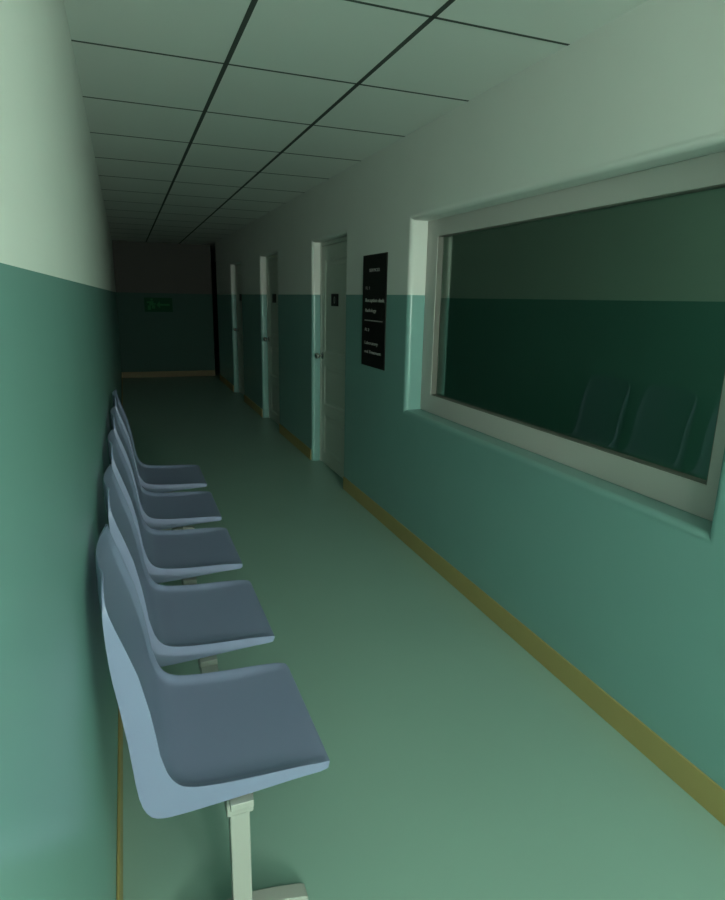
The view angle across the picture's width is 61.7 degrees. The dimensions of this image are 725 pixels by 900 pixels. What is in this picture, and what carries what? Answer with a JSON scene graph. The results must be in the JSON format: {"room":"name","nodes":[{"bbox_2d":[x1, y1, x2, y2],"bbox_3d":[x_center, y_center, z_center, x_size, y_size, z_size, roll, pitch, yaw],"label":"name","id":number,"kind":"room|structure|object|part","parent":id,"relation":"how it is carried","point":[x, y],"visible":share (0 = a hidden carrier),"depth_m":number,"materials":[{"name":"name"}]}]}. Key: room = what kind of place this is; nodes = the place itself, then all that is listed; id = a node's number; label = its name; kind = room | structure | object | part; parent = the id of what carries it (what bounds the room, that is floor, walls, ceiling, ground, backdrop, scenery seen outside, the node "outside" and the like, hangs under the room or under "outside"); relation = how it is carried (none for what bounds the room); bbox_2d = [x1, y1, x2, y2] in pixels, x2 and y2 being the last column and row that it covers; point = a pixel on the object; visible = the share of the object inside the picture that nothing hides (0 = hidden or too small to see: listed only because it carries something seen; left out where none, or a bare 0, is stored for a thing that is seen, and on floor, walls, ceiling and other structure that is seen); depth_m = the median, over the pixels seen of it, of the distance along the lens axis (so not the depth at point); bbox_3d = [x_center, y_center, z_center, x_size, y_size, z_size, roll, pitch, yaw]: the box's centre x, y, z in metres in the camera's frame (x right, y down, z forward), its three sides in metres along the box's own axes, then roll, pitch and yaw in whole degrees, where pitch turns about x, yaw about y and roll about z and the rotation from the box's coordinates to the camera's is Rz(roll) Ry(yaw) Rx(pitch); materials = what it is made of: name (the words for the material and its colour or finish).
{"room":"hospital interior","nodes":[
{"label":"hospital interior","id":0,"kind":"room"},
{"bbox_2d":[0,0,121,899],"bbox_3d":[-1.367,-0.471,2.987,0.150,2.617,19.300,-4,15,-21],"label":"wall","id":1,"kind":"structure","parent":0,"point":[60,358],"depth_m":0.95,"materials":[{"name":"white paint"}]},
{"bbox_2d":[116,376,122,899],"bbox_3d":[-1.318,0.739,3.317,0.008,0.113,19.000,-4,15,-21],"label":"baseboard","id":2,"kind":"structure","parent":1,"relation":"attached to","point":[119,883],"depth_m":1.83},
{"bbox_2d":[112,240,214,371],"bbox_3d":[-3.882,-2.762,11.990,1.794,2.617,0.150,-4,15,-21],"label":"wall","id":3,"kind":"structure","parent":0,"point":[182,339],"depth_m":11.91,"materials":[{"name":"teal paint"}]},
{"bbox_2d":[144,297,172,311],"bbox_3d":[-3.977,-2.831,11.838,0.520,0.270,0.022,-4,15,-21],"label":"exit sign","id":4,"kind":"object","parent":3,"relation":"attached to","point":[150,304],"visible":1,"depth_m":11.83,"materials":[{"name":"green plastic"}]},
{"bbox_2d":[122,370,214,377],"bbox_3d":[-3.879,-1.529,12.220,1.794,0.113,0.008,-4,15,-21],"label":"baseboard","id":5,"kind":"structure","parent":3,"relation":"attached to","point":[202,372],"depth_m":12.21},
{"bbox_2d":[211,262,218,349],"bbox_3d":[-2.697,-3.670,15.735,3.476,2.617,6.200,-4,15,-21],"label":"wall","id":6,"kind":"structure","parent":0,"point":[213,264],"depth_m":18.15,"materials":[{"name":"brown paint"}]},
{"bbox_2d":[63,0,647,261],"bbox_3d":[0.011,-2.641,6.401,5.420,0.101,25.500,-4,15,-21],"label":"ceiling","id":7,"kind":"structure","parent":0,"point":[205,118],"depth_m":2.81,"materials":[{"name":"white tile"}]},
{"bbox_2d":[123,350,724,899],"bbox_3d":[-0.085,-0.021,6.953,5.270,0.120,25.350,-4,15,-21],"label":"floor","id":8,"kind":"structure","parent":0,"point":[461,767],"depth_m":2.25,"materials":[{"name":"green plastic"}]},
{"bbox_2d":[96,389,329,899],"bbox_3d":[-0.845,0.419,2.774,0.516,1.014,2.977,-4,15,-21],"label":"seating","id":9,"kind":"object","parent":8,"relation":"on","point":[212,736],"visible":1,"depth_m":1.75,"materials":[{"name":"blue plastic"}]},
{"bbox_3d":[-0.315,1.051,1.567,0.050,0.332,0.032,-4,15,-21],"label":"leg","id":10,"kind":"part","parent":9,"relation":"part of","materials":[{"name":"grey paint"}]},
{"bbox_2d":[215,0,724,789],"bbox_3d":[0.587,-0.524,3.359,0.180,2.617,18.300,-4,15,-21],"label":"wall","id":11,"kind":"structure","parent":0,"point":[627,586],"depth_m":2.73,"materials":[{"name":"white paint"}]},
{"bbox_2d":[233,264,243,394],"bbox_3d":[-1.939,-1.901,9.762,0.138,2.098,0.946,-4,15,-21],"label":"door","id":12,"kind":"structure","parent":11,"relation":"in","point":[239,329],"depth_m":9.98,"materials":[{"name":"white paint"}]},
{"bbox_3d":[-1.904,-1.903,9.775,0.064,2.098,0.946,-4,15,-21],"label":"frame","id":13,"kind":"part","parent":12,"relation":"part of","materials":[{"name":"white paint"}]},
{"bbox_2d":[263,254,279,424],"bbox_3d":[-1.095,-1.352,7.626,0.138,2.098,0.944,-4,15,-21],"label":"door","id":14,"kind":"structure","parent":11,"relation":"in","point":[271,261],"depth_m":7.78,"materials":[{"name":"white paint"}]},
{"bbox_3d":[-1.060,-1.355,7.639,0.064,2.098,0.944,-4,15,-21],"label":"frame","id":15,"kind":"part","parent":14,"relation":"part of","materials":[{"name":"white paint"}]},
{"bbox_3d":[-1.098,-1.886,7.549,0.006,0.106,0.190,-4,15,-21],"label":"number plate","id":16,"kind":"part","parent":14,"relation":"part of","materials":[{"name":"black plastic"}]},
{"bbox_2d":[315,236,346,477],"bbox_3d":[-0.249,-0.803,5.487,0.138,2.098,0.943,-4,15,-21],"label":"door","id":17,"kind":"structure","parent":11,"relation":"in","point":[333,253],"depth_m":5.56,"materials":[{"name":"white paint"}]},
{"bbox_3d":[-0.417,-0.904,5.826,0.078,0.068,0.068,-4,15,-21],"label":"knob","id":18,"kind":"part","parent":17,"relation":"part of","materials":[{"name":"silver metal"}]},
{"bbox_3d":[-0.246,-1.332,5.393,0.006,0.106,0.190,-4,15,-21],"label":"number plate","id":19,"kind":"part","parent":17,"relation":"part of","materials":[{"name":"black plastic"}]},
{"bbox_2d":[361,252,387,370],"bbox_3d":[0.080,-0.989,4.345,0.010,0.789,0.441,-4,15,-21],"label":"notice board","id":20,"kind":"object","parent":11,"relation":"attached to","point":[375,266],"visible":1,"depth_m":4.32,"materials":[{"name":"black plastic"}]},
{"bbox_2d":[220,375,724,825],"bbox_3d":[0.475,0.698,3.628,0.009,0.113,18.300,-4,15,-21],"label":"baseboard","id":21,"kind":"structure","parent":11,"relation":"attached to","point":[685,774],"depth_m":2.60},
{"bbox_2d":[420,151,724,520],"bbox_3d":[0.820,-0.578,2.859,0.045,1.171,2.274,-4,15,-21],"label":"window","id":22,"kind":"structure","parent":11,"relation":"in","point":[581,327],"depth_m":2.50,"materials":[{"name":"grey paint"}]}
]}

